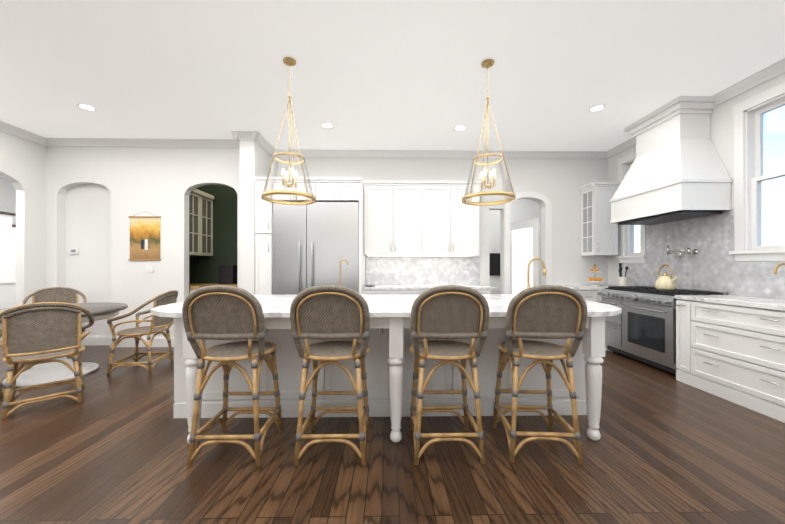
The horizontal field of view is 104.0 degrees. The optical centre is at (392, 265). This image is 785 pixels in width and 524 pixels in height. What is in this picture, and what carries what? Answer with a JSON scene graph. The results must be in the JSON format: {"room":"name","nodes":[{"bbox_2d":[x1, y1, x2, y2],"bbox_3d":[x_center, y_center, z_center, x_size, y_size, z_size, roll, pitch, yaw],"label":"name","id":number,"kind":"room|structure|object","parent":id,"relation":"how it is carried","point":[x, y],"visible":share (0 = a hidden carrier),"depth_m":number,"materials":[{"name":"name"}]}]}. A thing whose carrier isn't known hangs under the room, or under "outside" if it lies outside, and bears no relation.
{"room":"kitchen","nodes":[
{"label":"kitchen","id":0,"kind":"room"},
{"bbox_2d":[0,177,15,224],"bbox_3d":[-8.463,-0.328,4.541,0.100,3.160,8.500,0,0,-1],"label":"wall","id":1,"kind":"structure","parent":0,"point":[7,196],"depth_m":6.72,"materials":[{"name":"white paint"}]},
{"bbox_2d":[0,130,46,305],"bbox_3d":[-5.273,-0.338,0.716,0.120,3.160,8.150,0,0,-1],"label":"wall","id":2,"kind":"structure","parent":0,"point":[23,166],"depth_m":4.43,"materials":[{"name":"white paint"}]},
{"bbox_2d":[0,121,51,146],"bbox_3d":[-5.173,-1.868,0.707,0.080,0.100,7.940,0,0,-1],"label":"crown molding","id":3,"kind":"structure","parent":2,"relation":"attached to","point":[8,128],"depth_m":4.32,"materials":[{"name":"white"}]},
{"bbox_2d":[46,147,238,336],"bbox_3d":[-3.809,-0.327,4.754,3.174,3.160,0.120,0,0,-1],"label":"wall","id":4,"kind":"structure","parent":0,"point":[163,182],"depth_m":4.70,"materials":[{"name":"white paint"}]},
{"bbox_2d":[81,336,109,344],"bbox_3d":[-4.712,1.178,4.788,0.810,0.150,0.016,0,0,-1],"label":"baseboard","id":5,"kind":"structure","parent":4,"relation":"attached to","point":[88,340],"depth_m":4.78,"materials":[{"name":"white wood"}]},
{"bbox_2d":[108,336,173,346],"bbox_3d":[-3.750,1.178,4.683,1.110,0.150,0.016,0,0,-1],"label":"baseboard","id":6,"kind":"structure","parent":4,"relation":"attached to","point":[127,342],"depth_m":4.68,"materials":[{"name":"white wood"}]},
{"bbox_2d":[44,137,238,147],"bbox_3d":[-3.702,-1.858,4.645,2.964,0.100,0.110,0,0,-1],"label":"crown molding","id":7,"kind":"structure","parent":4,"relation":"attached to","point":[54,142],"depth_m":4.65,"materials":[{"name":"white"}]},
{"bbox_2d":[128,212,160,259],"bbox_3d":[-3.785,-0.445,4.684,0.480,0.748,0.016,0,0,-1],"label":"print","id":8,"kind":"object","parent":4,"relation":"attached to","point":[144,237],"visible":0.96,"depth_m":4.69,"materials":[{"name":"yellow paper"}]},
{"bbox_2d":[145,265,153,271],"bbox_3d":[-3.715,0.055,4.687,0.120,0.115,0.009,0,0,-1],"label":"switch plate","id":9,"kind":"object","parent":4,"relation":"attached to","point":[149,268],"visible":1,"depth_m":4.68,"materials":[{"name":"white plastic"}]},
{"bbox_2d":[65,184,236,335],"bbox_3d":[-3.723,-0.327,4.841,2.990,3.160,0.050,0,0,-1],"label":"wall","id":10,"kind":"structure","parent":0,"point":[88,233],"depth_m":4.80,"materials":[{"name":"white paint"}]},
{"bbox_2d":[69,248,78,253],"bbox_3d":[-4.967,-0.222,4.782,0.120,0.090,0.022,0,0,-1],"label":"thermostat","id":11,"kind":"object","parent":10,"relation":"attached to","point":[73,250],"visible":0.93,"depth_m":4.77,"materials":[{"name":"white plastic"}]},
{"bbox_2d":[190,189,201,255],"bbox_3d":[-3.458,-0.716,5.075,0.360,1.100,0.427,0,0,-1],"label":"upper cabinet","id":12,"kind":"object","parent":10,"relation":"attached to","point":[201,223],"depth_m":5.13,"materials":[{"name":"beige wood"}]},
{"bbox_2d":[202,193,213,255],"bbox_3d":[-3.463,-0.715,5.402,0.360,1.100,0.428,0,0,-1],"label":"upper cabinet","id":13,"kind":"object","parent":10,"relation":"attached to","point":[207,199],"depth_m":5.46,"materials":[{"name":"beige wood"}]},
{"bbox_2d":[190,285,236,288],"bbox_3d":[-2.980,0.354,5.233,1.322,0.040,0.776,0,0,-1],"label":"countertop","id":14,"kind":"structure","parent":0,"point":[191,286],"depth_m":5.00,"materials":[{"name":"brown wood"}]},
{"bbox_2d":[218,265,236,284],"bbox_3d":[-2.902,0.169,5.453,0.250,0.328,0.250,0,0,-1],"label":"microwave","id":15,"kind":"object","parent":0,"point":[227,274],"depth_m":5.33,"materials":[{"name":"black metal"}]},
{"bbox_2d":[239,140,271,294],"bbox_3d":[-2.115,-0.327,4.856,0.216,3.160,0.830,0,0,-1],"label":"wall","id":16,"kind":"structure","parent":0,"point":[255,158],"depth_m":4.44,"materials":[{"name":"white paint"}]},
{"bbox_2d":[231,131,251,141],"bbox_3d":[-2.148,-1.858,4.415,0.296,0.100,0.100,0,0,-1],"label":"crown molding","id":17,"kind":"structure","parent":16,"relation":"attached to","point":[237,135],"depth_m":4.40,"materials":[{"name":"white"}]},
{"bbox_2d":[252,131,275,156],"bbox_3d":[-1.965,-1.857,4.702,0.080,0.100,0.670,0,0,-1],"label":"crown molding","id":18,"kind":"structure","parent":16,"relation":"attached to","point":[256,136],"depth_m":4.65,"materials":[{"name":"white"}]},
{"bbox_2d":[0,345,784,523],"bbox_3d":[-2.568,1.307,2.679,12.830,0.120,12.400,0,0,-1],"label":"floor","id":19,"kind":"structure","parent":0,"point":[666,448],"depth_m":1.90,"materials":[{"name":"brown wood"}]},
{"bbox_2d":[0,329,3,397],"bbox_3d":[-3.958,0.778,2.667,0.612,0.941,0.584,0,0,8],"label":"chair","id":20,"kind":"object","parent":19,"relation":"on","point":[1,392],"visible":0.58,"depth_m":2.89,"materials":[{"name":"wicker"}]},
{"bbox_2d":[0,211,15,340],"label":"window","id":21,"kind":"structure","parent":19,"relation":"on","point":[7,263],"depth_m":5.12,"materials":[{"name":"white"}]},
{"bbox_2d":[0,302,93,420],"bbox_3d":[-3.079,0.778,2.726,0.584,0.941,0.612,0,0,45],"label":"chair","id":22,"kind":"object","parent":19,"relation":"on","point":[41,332],"visible":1,"depth_m":2.57,"materials":[{"name":"wicker"}]},
{"bbox_2d":[21,287,86,364],"bbox_3d":[-4.594,0.782,4.184,0.584,0.941,0.612,0,0,43],"label":"chair","id":23,"kind":"object","parent":19,"relation":"on","point":[61,294],"visible":0.19,"depth_m":4.36,"materials":[{"name":"wicker"}]},
{"bbox_2d":[0,302,127,386],"bbox_3d":[-3.846,0.874,3.490,1.260,0.750,1.260,0,0,-1],"label":"table","id":24,"kind":"object","parent":19,"relation":"on","point":[42,373],"visible":0.29,"depth_m":3.38,"materials":[{"name":"white stone"}]},
{"bbox_2d":[107,290,177,374],"bbox_3d":[-2.989,0.781,3.739,0.584,0.941,0.612,0,0,-7],"label":"chair","id":25,"kind":"object","parent":19,"relation":"on","point":[158,325],"visible":0.9,"depth_m":3.60,"materials":[{"name":"wicker"}]},
{"bbox_2d":[182,285,282,466],"bbox_3d":[-1.048,0.684,2.079,0.496,1.125,0.498,0,0,-1],"label":"stool","id":26,"kind":"object","parent":19,"relation":"on","point":[218,312],"visible":1,"depth_m":1.91,"materials":[{"name":"wicker"}]},
{"bbox_2d":[254,177,273,294],"bbox_3d":[-1.880,0.007,4.787,0.244,2.491,0.666,0,0,-1],"label":"tall cabinet","id":27,"kind":"object","parent":19,"relation":"on","point":[263,209],"depth_m":4.46,"materials":[{"name":"white wood"}]},
{"bbox_2d":[273,202,358,294],"bbox_3d":[-1.127,0.160,4.767,1.251,2.185,0.676,0,0,-1],"label":"fridge","id":28,"kind":"object","parent":19,"relation":"on","point":[314,244],"visible":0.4,"depth_m":4.49,"materials":[{"name":"grey metal"}]},
{"bbox_2d":[290,285,369,465],"bbox_3d":[-0.392,0.684,2.090,0.496,1.125,0.498,0,0,-1],"label":"stool","id":29,"kind":"object","parent":19,"relation":"on","point":[329,312],"visible":1,"depth_m":1.92,"materials":[{"name":"wicker"}]},
{"bbox_2d":[174,318,604,443],"bbox_3d":[-0.034,0.805,2.740,3.500,0.884,1.240,0,0,-1],"label":"kitchen island","id":30,"kind":"object","parent":19,"relation":"on","point":[389,361],"depth_m":2.52,"materials":[{"name":"white wood"}]},
{"bbox_2d":[150,294,621,317],"bbox_3d":[-0.039,0.340,2.731,3.610,0.034,1.300,0,0,-1],"label":"island countertop","id":31,"kind":"structure","parent":30,"relation":"on","point":[380,305],"depth_m":2.32,"materials":[{"name":"white stone"}]},
{"bbox_2d":[340,259,348,285],"bbox_3d":[-0.504,0.131,3.095,0.125,0.383,0.039,0,0,-1],"label":"filter faucet","id":32,"kind":"object","parent":31,"relation":"on","point":[340,268],"visible":0.79,"depth_m":3.09,"materials":[{"name":"gold metal"}]},
{"bbox_2d":[523,258,545,288],"bbox_3d":[1.445,0.123,3.125,0.244,0.399,0.054,0,0,-1],"label":"faucet","id":33,"kind":"object","parent":31,"relation":"on","point":[528,270],"visible":0.9,"depth_m":3.12,"materials":[{"name":"gold metal"}]},
{"bbox_2d":[362,289,426,293],"bbox_3d":[0.054,0.810,4.829,1.007,0.885,0.636,0,0,-1],"label":"base cabinet","id":34,"kind":"object","parent":19,"relation":"on","point":[364,291],"depth_m":4.51,"materials":[{"name":"white"}]},
{"bbox_2d":[362,285,492,288],"bbox_3d":[0.511,0.348,4.833,1.926,0.040,0.645,0,0,-1],"label":"countertop","id":35,"kind":"structure","parent":34,"relation":"on","point":[376,286],"depth_m":4.69,"materials":[{"name":"white stone"}]},
{"bbox_2d":[365,276,374,285],"bbox_3d":[-0.345,0.227,4.717,0.140,0.198,0.090,0,0,-1],"label":"soap bottle","id":36,"kind":"object","parent":35,"relation":"on","point":[368,281],"visible":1,"depth_m":4.69,"materials":[{"name":"white plastic"}]},
{"bbox_2d":[409,285,488,464],"bbox_3d":[0.356,0.684,2.101,0.496,1.125,0.498,0,0,-1],"label":"stool","id":37,"kind":"object","parent":19,"relation":"on","point":[450,312],"visible":1,"depth_m":1.93,"materials":[{"name":"wicker"}]},
{"bbox_2d":[475,289,492,293],"bbox_3d":[0.945,0.810,4.843,1.008,0.885,0.636,0,0,-1],"label":"base cabinet","id":38,"kind":"object","parent":19,"relation":"on","point":[483,291],"depth_m":4.53,"materials":[{"name":"white stone"}]},
{"bbox_2d":[491,287,499,293],"bbox_3d":[2.794,0.900,7.364,1.100,0.720,0.397,0,0,-1],"label":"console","id":39,"kind":"object","parent":19,"relation":"on","point":[495,290],"depth_m":7.16,"materials":[{"name":"white"}]},
{"bbox_2d":[492,285,586,464],"bbox_3d":[0.977,0.684,2.111,0.496,1.125,0.498,0,0,3],"label":"stool","id":40,"kind":"object","parent":19,"relation":"on","point":[549,312],"visible":1,"depth_m":1.94,"materials":[{"name":"wicker"}]},
{"bbox_2d":[576,290,595,301],"bbox_3d":[2.898,0.811,4.837,0.350,0.885,0.711,0,0,-1],"label":"base cabinet","id":41,"kind":"object","parent":19,"relation":"on","point":[589,295],"depth_m":4.57,"materials":[{"name":"white"}]},
{"bbox_2d":[566,286,607,289],"bbox_3d":[3.173,0.348,4.841,0.950,0.040,0.714,0,0,-1],"label":"countertop","id":42,"kind":"structure","parent":41,"relation":"on","point":[573,287],"depth_m":4.55,"materials":[{"name":"white stone"}]},
{"bbox_2d":[586,264,604,285],"bbox_3d":[3.154,0.151,4.772,0.240,0.350,0.240,0,0,-1],"label":"tiered tray","id":43,"kind":"object","parent":42,"relation":"on","point":[594,279],"visible":1,"depth_m":4.75,"materials":[{"name":"white"}]},
{"bbox_2d":[618,266,627,285],"bbox_3d":[3.453,0.170,4.607,0.128,0.310,0.140,0,0,-1],"label":"utensil crock","id":44,"kind":"object","parent":42,"relation":"on","point":[622,281],"visible":0.94,"depth_m":4.56,"materials":[{"name":"beige ceramic"}]},
{"bbox_2d":[597,285,727,373],"bbox_3d":[3.324,0.773,3.915,0.668,0.955,1.140,0,0,-1],"label":"range","id":45,"kind":"object","parent":19,"relation":"on","point":[641,327],"visible":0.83,"depth_m":3.74,"materials":[{"name":"silver metal"}]},
{"bbox_2d":[655,264,677,289],"bbox_3d":[3.361,0.146,3.745,0.200,0.314,0.261,0,0,-1],"label":"kettle","id":46,"kind":"object","parent":45,"relation":"on","point":[665,281],"visible":1,"depth_m":3.72,"materials":[{"name":"beige ceramic"}]},
{"bbox_2d":[684,298,784,422],"bbox_3d":[3.384,0.805,2.741,0.595,0.885,0.953,0,0,-1],"label":"base cabinet","id":47,"kind":"object","parent":19,"relation":"on","point":[730,348],"depth_m":2.74,"materials":[{"name":"white wood"}]},
{"bbox_2d":[676,295,784,309],"bbox_3d":[3.407,0.337,0.981,0.605,0.040,4.712,0,0,-1],"label":"countertop","id":48,"kind":"structure","parent":47,"relation":"on","point":[777,304],"depth_m":2.87,"materials":[{"name":"white stone"}]},
{"bbox_2d":[773,263,784,273],"bbox_3d":[3.446,0.151,2.682,0.187,0.340,0.073,0,0,-1],"label":"faucet","id":49,"kind":"object","parent":48,"relation":"on","point":[777,267],"visible":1,"depth_m":2.69,"materials":[{"name":"gold metal"}]},
{"bbox_2d":[0,0,784,176],"bbox_3d":[-2.568,-1.973,2.688,12.830,0.120,12.400,0,0,-1],"label":"ceiling","id":50,"kind":"structure","parent":0,"point":[388,74],"depth_m":2.95,"materials":[{"name":"white paint"}]},
{"bbox_2d":[78,104,95,110],"bbox_3d":[-3.695,-1.907,3.710,0.162,0.005,0.162,0,0,-10],"label":"recessed light","id":51,"kind":"object","parent":50,"relation":"in","point":[87,107],"depth_m":3.71,"materials":[{"name":"white"}]},
{"bbox_2d":[261,57,315,204],"bbox_3d":[-0.963,-1.260,2.871,0.486,1.303,0.486,0,0,-1],"label":"pendant light","id":52,"kind":"object","parent":50,"relation":"hanging from","point":[268,193],"visible":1,"depth_m":2.87,"materials":[{"name":"gold metal"}]},
{"bbox_2d":[321,122,332,127],"bbox_3d":[-0.892,-1.905,4.184,0.162,0.005,0.162,0,0,-10],"label":"recessed light","id":53,"kind":"object","parent":50,"relation":"in","point":[326,125],"depth_m":4.19,"materials":[{"name":"white"}]},
{"bbox_2d":[454,125,465,130],"bbox_3d":[0.942,-1.905,4.263,0.162,0.005,0.162,0,0,44],"label":"recessed light","id":54,"kind":"object","parent":50,"relation":"in","point":[461,127],"depth_m":4.27,"materials":[{"name":"white"}]},
{"bbox_2d":[462,59,514,205],"bbox_3d":[0.902,-1.260,2.901,0.486,1.303,0.486,0,0,-1],"label":"pendant light","id":55,"kind":"object","parent":50,"relation":"hanging from","point":[507,193],"visible":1,"depth_m":2.90,"materials":[{"name":"gold metal"}]},
{"bbox_2d":[589,104,604,111],"bbox_3d":[2.485,-1.907,3.728,0.162,0.005,0.162,0,0,-10],"label":"recessed light","id":56,"kind":"object","parent":50,"relation":"in","point":[595,108],"depth_m":3.74,"materials":[{"name":"white"}]},
{"bbox_2d":[272,157,607,293],"bbox_3d":[0.897,-0.326,5.243,5.820,3.160,0.150,0,0,-1],"label":"wall","id":57,"kind":"structure","parent":0,"point":[557,182],"depth_m":5.20,"materials":[{"name":"white paint"}]},
{"bbox_2d":[274,177,301,201],"bbox_3d":[-1.577,-1.090,4.795,0.363,0.296,0.666,0,0,-1],"label":"upper cabinet","id":58,"kind":"object","parent":57,"relation":"attached to","point":[282,197],"depth_m":4.46,"materials":[{"name":"white wood"}]},
{"bbox_2d":[298,177,321,201],"bbox_3d":[-1.285,-1.090,4.800,0.412,0.296,0.666,0,0,-1],"label":"upper cabinet","id":59,"kind":"object","parent":57,"relation":"attached to","point":[314,180],"depth_m":4.47,"materials":[{"name":"white wood"}]},
{"bbox_2d":[318,177,341,201],"bbox_3d":[-0.970,-1.090,4.805,0.411,0.296,0.666,0,0,-1],"label":"upper cabinet","id":60,"kind":"object","parent":57,"relation":"attached to","point":[338,189],"depth_m":4.47,"materials":[{"name":"white wood"}]},
{"bbox_2d":[342,177,361,208],"bbox_3d":[-0.679,-1.090,4.809,0.363,0.296,0.666,0,0,-1],"label":"upper cabinet","id":61,"kind":"object","parent":57,"relation":"attached to","point":[351,187],"depth_m":4.49,"materials":[{"name":"white wood"}]},
{"bbox_2d":[364,181,425,256],"bbox_3d":[0.034,-0.717,4.978,0.964,1.121,0.346,0,0,-1],"label":"upper cabinet","id":62,"kind":"object","parent":57,"relation":"attached to","point":[420,237],"depth_m":4.81,"materials":[{"name":"white wood"}]},
{"bbox_2d":[276,149,603,158],"bbox_3d":[0.779,-1.856,5.131,5.580,0.100,0.080,0,0,-1],"label":"crown molding","id":63,"kind":"structure","parent":57,"relation":"attached to","point":[306,152],"depth_m":5.12,"materials":[{"name":"white"}]},
{"bbox_2d":[426,181,479,256],"bbox_3d":[0.882,-0.717,4.992,0.965,1.121,0.346,0,0,-1],"label":"upper cabinet","id":64,"kind":"object","parent":57,"relation":"attached to","point":[452,226],"depth_m":4.83,"materials":[{"name":"white wood"}]},
{"bbox_2d":[511,218,539,293],"bbox_3d":[2.439,0.210,5.748,0.040,2.070,0.760,0,0,-21],"label":"door","id":65,"kind":"structure","parent":57,"relation":"in","point":[525,242],"depth_m":5.70,"materials":[{"name":"white"}]},
{"bbox_2d":[504,191,551,293],"bbox_3d":[2.290,0.006,5.177,0.795,2.495,0.020,0,0,-1],"label":"door frame","id":66,"kind":"structure","parent":57,"relation":"attached to","point":[507,215],"depth_m":5.17,"materials":[{"name":"white"}]},
{"bbox_2d":[489,199,540,286],"bbox_3d":[2.355,-0.319,7.612,2.830,3.160,0.100,0,0,-1],"label":"wall","id":67,"kind":"structure","parent":0,"point":[523,209],"depth_m":7.56,"materials":[{"name":"white paint"}]},
{"bbox_2d":[489,253,499,275],"bbox_3d":[2.816,-0.015,7.544,0.850,0.550,0.042,0,0,-1],"label":"television","id":68,"kind":"object","parent":67,"relation":"attached to","point":[494,264],"visible":0.29,"depth_m":7.52,"materials":[{"name":"black"}]},
{"bbox_2d":[608,73,784,298],"bbox_3d":[3.798,-0.337,1.073,0.150,3.160,8.580,0,0,-1],"label":"wall","id":69,"kind":"structure","parent":0,"point":[722,127],"depth_m":3.42,"materials":[{"name":"white paint"}]},
{"bbox_2d":[580,182,619,255],"bbox_3d":[3.390,-0.717,5.032,0.380,1.121,0.346,0,0,-1],"label":"upper cabinet","id":70,"kind":"object","parent":69,"relation":"attached to","point":[599,237],"depth_m":4.87,"materials":[{"name":"white wood"}]},
{"bbox_2d":[615,151,646,262],"bbox_3d":[3.710,-0.872,4.684,0.212,1.670,0.550,0,0,-1],"label":"window","id":71,"kind":"structure","parent":69,"relation":"in","point":[626,246],"depth_m":4.80,"materials":[{"name":"white"}]},
{"bbox_2d":[609,96,731,224],"bbox_3d":[3.393,-1.234,3.857,0.565,1.347,1.077,0,0,-1],"label":"range hood","id":72,"kind":"object","parent":69,"relation":"attached to","point":[677,170],"visible":0.92,"depth_m":3.55,"materials":[{"name":"white painted wood"},{"name":"dark steel"}]},
{"bbox_2d":[600,58,784,158],"bbox_3d":[3.683,-1.867,1.046,0.080,0.100,8.340,0,0,-1],"label":"crown molding","id":73,"kind":"structure","parent":69,"relation":"attached to","point":[772,71],"depth_m":3.21,"materials":[{"name":"white"}]},
{"bbox_2d":[619,208,784,298],"bbox_3d":[3.704,-0.148,1.787,0.009,0.935,6.310,0,0,-1],"label":"backsplash","id":74,"kind":"structure","parent":69,"relation":"attached to","point":[712,265],"depth_m":3.60,"materials":[{"name":"tile"}]},
{"bbox_2d":[664,246,697,257],"bbox_3d":[3.590,-0.170,3.846,0.152,0.160,0.342,0,0,-1],"label":"pot filler","id":75,"kind":"object","parent":74,"relation":"attached to","point":[689,251],"visible":1,"depth_m":3.75,"materials":[{"name":"silver metal"}]},
{"bbox_2d":[729,82,784,260],"bbox_3d":[3.740,-0.878,2.784,0.212,1.670,1.050,0,0,-1],"label":"window","id":76,"kind":"structure","parent":69,"relation":"in","point":[749,175],"depth_m":3.18,"materials":[{"name":"white wood"}]}
]}

